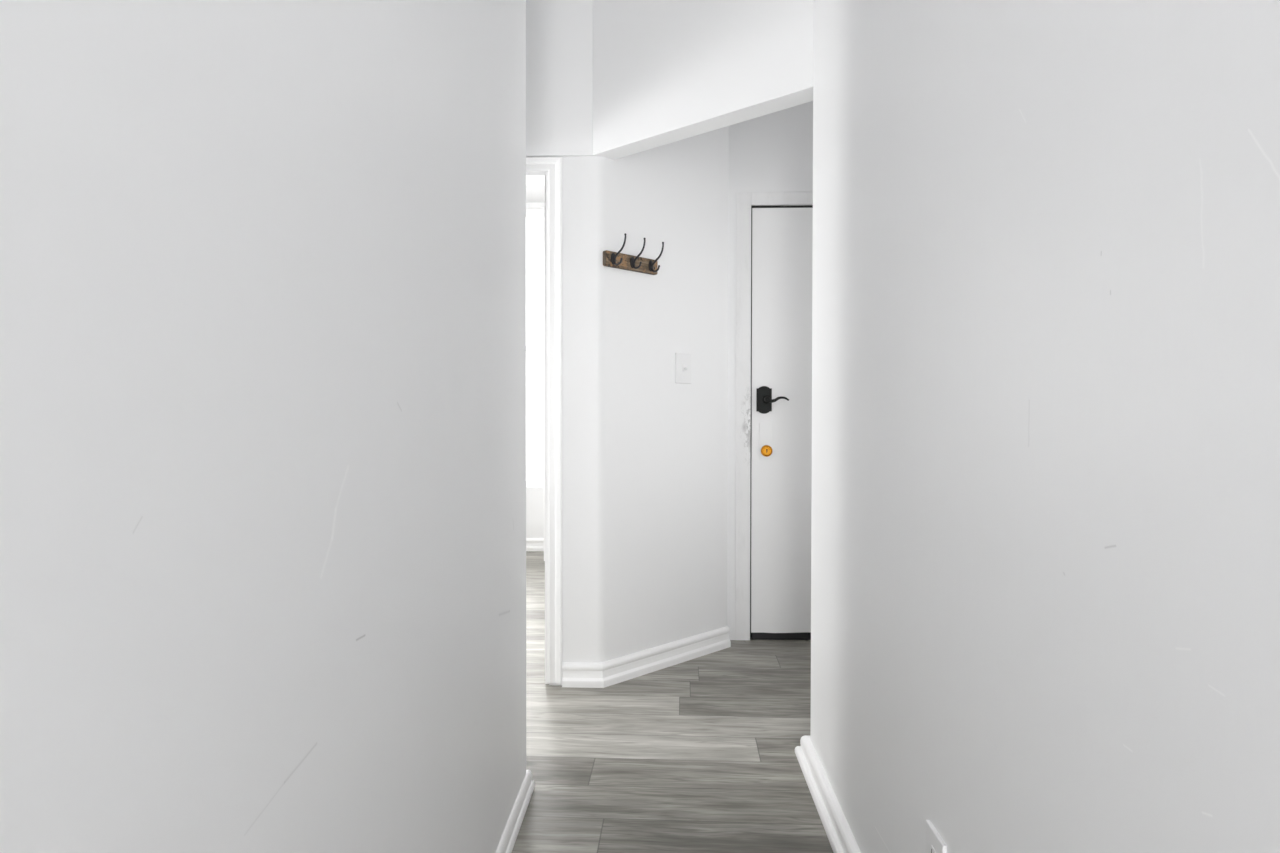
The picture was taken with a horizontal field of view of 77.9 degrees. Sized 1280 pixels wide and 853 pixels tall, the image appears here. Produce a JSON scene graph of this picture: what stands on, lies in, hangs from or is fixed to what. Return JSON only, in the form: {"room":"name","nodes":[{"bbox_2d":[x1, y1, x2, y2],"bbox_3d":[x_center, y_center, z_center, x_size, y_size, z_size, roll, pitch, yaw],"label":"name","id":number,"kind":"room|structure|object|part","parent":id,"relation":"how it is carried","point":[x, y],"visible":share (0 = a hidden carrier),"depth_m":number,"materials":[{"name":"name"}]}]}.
{"room":"home hallway","nodes":[
{"label":"home hallway","id":0,"kind":"room"},
{"bbox_2d":[0,0,525,852],"bbox_3d":[-1.462,-0.305,-0.186,2.128,2.750,4.943,0,1,2],"label":"wall","id":1,"kind":"structure","parent":0,"point":[263,262],"depth_m":0.76,"materials":[{"name":"paint"}]},
{"bbox_2d":[495,770,534,852],"bbox_3d":[-1.367,1.042,-0.063,1.976,0.055,4.761,0,1,2],"label":"baseboard","id":2,"kind":"structure","parent":1,"relation":"attached to","point":[506,844],"depth_m":2.05,"materials":[{"name":"white paint"}]},
{"bbox_2d":[526,203,544,537],"bbox_3d":[-1.810,-0.392,6.346,3.420,2.750,0.120,0,1,2],"label":"wall","id":3,"kind":"structure","parent":0,"point":[534,496],"depth_m":6.27,"materials":[{"name":"paint"}]},
{"bbox_2d":[526,538,543,550],"bbox_3d":[-2.019,0.934,6.303,2.729,0.100,0.022,0,1,2],"label":"baseboard","id":4,"kind":"structure","parent":3,"relation":"attached to","point":[532,544],"depth_m":6.26,"materials":[{"name":"white paint"}]},
{"bbox_2d":[526,209,544,486],"bbox_3d":[-1.569,-0.621,6.340,1.700,2.210,0.050,0,1,2],"label":"window","id":5,"kind":"structure","parent":3,"relation":"in","point":[529,212],"depth_m":6.29,"materials":[{"name":"white paint"}]},
{"bbox_2d":[526,185,544,202],"bbox_3d":[-0.939,-1.746,1.833,5.500,0.080,9.250,0,1,2],"label":"ceiling","id":6,"kind":"structure","parent":0,"point":[534,193],"depth_m":5.99,"materials":[{"name":"paint"}]},
{"bbox_2d":[526,0,594,156],"bbox_3d":[-1.294,-1.394,3.184,2.248,0.660,0.120,0,1,2],"label":"wall","id":7,"kind":"structure","parent":0,"point":[559,33],"depth_m":3.09,"materials":[{"name":"paint"}]},
{"bbox_2d":[549,126,728,684],"bbox_3d":[0.046,-0.351,3.445,1.034,2.750,0.230,-1,1,-41],"label":"wall","id":8,"kind":"structure","parent":0,"point":[645,452],"depth_m":3.29,"materials":[{"name":"paint"}]},
{"bbox_2d":[603,233,663,274],"bbox_3d":[-0.011,-0.694,3.186,0.293,0.121,0.093,-1,1,-45],"label":"coat rack","id":9,"kind":"object","parent":8,"relation":"attached to","point":[618,260],"visible":1,"depth_m":3.19,"materials":[{"name":"brown wood"}]},
{"bbox_2d":[562,626,730,687],"bbox_3d":[0.080,0.979,3.362,0.913,0.093,0.124,-1,1,-37],"label":"baseboard","id":10,"kind":"structure","parent":8,"relation":"attached to","point":[614,671],"depth_m":3.27,"materials":[{"name":"white paint"}]},
{"bbox_2d":[675,353,690,383],"bbox_3d":[0.196,-0.253,3.443,0.100,0.132,0.025,-1,1,-45],"label":"light switch","id":11,"kind":"object","parent":8,"relation":"attached to","point":[682,360],"visible":1,"depth_m":3.44,"materials":[{"name":"white plastic"}]},
{"bbox_2d":[512,551,832,852],"bbox_3d":[-0.943,1.069,1.870,5.500,0.050,9.250,0,1,2],"label":"floor","id":12,"kind":"structure","parent":0,"point":[697,755],"depth_m":2.49,"materials":[{"name":"grey wood"}]},
{"bbox_2d":[593,0,813,159],"bbox_3d":[0.258,-1.386,2.760,1.100,0.660,0.100,1,1,42],"label":"wall header","id":13,"kind":"structure","parent":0,"point":[665,72],"depth_m":2.77,"materials":[{"name":"paint"}]},
{"bbox_2d":[727,101,812,639],"bbox_3d":[1.091,-0.354,3.800,1.540,2.750,0.120,0,1,2],"label":"wall","id":14,"kind":"structure","parent":0,"point":[772,152],"depth_m":3.75,"materials":[{"name":"paint"}]},
{"bbox_2d":[735,192,812,639],"bbox_3d":[0.961,-0.045,3.806,1.010,2.132,0.124,0,1,2],"label":"frame","id":15,"kind":"object","parent":14,"relation":"attached to","point":[744,200],"visible":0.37,"depth_m":3.76,"materials":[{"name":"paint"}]},
{"bbox_2d":[751,208,812,639],"bbox_3d":[0.959,-0.008,3.741,0.855,2.054,0.096,0,1,2],"label":"door","id":16,"kind":"structure","parent":14,"relation":"in","point":[782,238],"depth_m":3.76,"materials":[{"name":"white paint"}]},
{"bbox_3d":[0.590,-0.127,3.757,0.072,0.131,0.012,0,1,2],"label":"handle","id":17,"kind":"part","parent":16,"relation":"part of","materials":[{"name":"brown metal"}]},
{"bbox_3d":[0.598,0.070,3.764,0.058,0.176,0.004,0,1,2],"label":"lock plate","id":18,"kind":"part","parent":16,"relation":"part of","materials":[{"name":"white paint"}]},
{"bbox_3d":[0.647,-0.126,3.711,0.106,0.030,0.019,0,1,2],"label":"lever","id":19,"kind":"part","parent":16,"relation":"part of","materials":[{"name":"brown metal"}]},
{"bbox_2d":[810,0,1279,852],"bbox_3d":[1.033,-0.302,-0.144,1.167,2.750,5.185,0,1,2],"label":"wall","id":20,"kind":"structure","parent":0,"point":[1045,502],"depth_m":0.93,"materials":[{"name":"paint"}]},
{"bbox_2d":[795,735,860,852],"bbox_3d":[1.006,1.039,-0.007,1.185,0.066,5.023,0,1,2],"label":"baseboard","id":21,"kind":"structure","parent":20,"relation":"attached to","point":[840,836],"depth_m":2.12,"materials":[{"name":"white paint"}]},
{"bbox_2d":[926,820,946,852],"bbox_3d":[0.490,0.734,1.312,0.009,0.124,0.084,0,1,2],"label":"wall outlet","id":22,"kind":"object","parent":20,"relation":"attached to","point":[934,842],"visible":1,"depth_m":1.31,"materials":[{"name":"white plastic"}]},
{"bbox_2d":[930,845,935,852],"bbox_3d":[0.486,0.711,1.312,0.002,0.025,0.027,0,1,2],"label":"socket","id":23,"kind":"object","parent":22,"relation":"attached to","point":[932,847],"depth_m":1.31,"materials":[{"name":"grey plastic"}]},
{"bbox_3d":[-1.388,-0.030,3.220,2.061,2.110,0.120,0,1,2],"label":"wall","id":24,"kind":"structure","parent":0,"visible":0},
{"bbox_2d":[526,157,561,683],"bbox_3d":[-0.760,-0.018,3.193,0.911,2.078,0.147,0,1,2],"label":"door frame","id":25,"kind":"structure","parent":24,"relation":"attached to","point":[552,165],"depth_m":3.11,"materials":[{"name":"white paint"}]},
{"bbox_3d":[-0.332,-0.385,6.024,0.646,2.750,0.430,0,1,2],"label":"wall","id":26,"kind":"structure","parent":0,"visible":0},
{"bbox_2d":[544,248,544,560],"bbox_3d":[-0.669,-0.159,5.853,0.075,2.300,0.090,0,1,2],"label":"trim","id":27,"kind":"structure","parent":26,"relation":"attached to","point":[544,248],"depth_m":5.81,"materials":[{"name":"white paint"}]}
]}

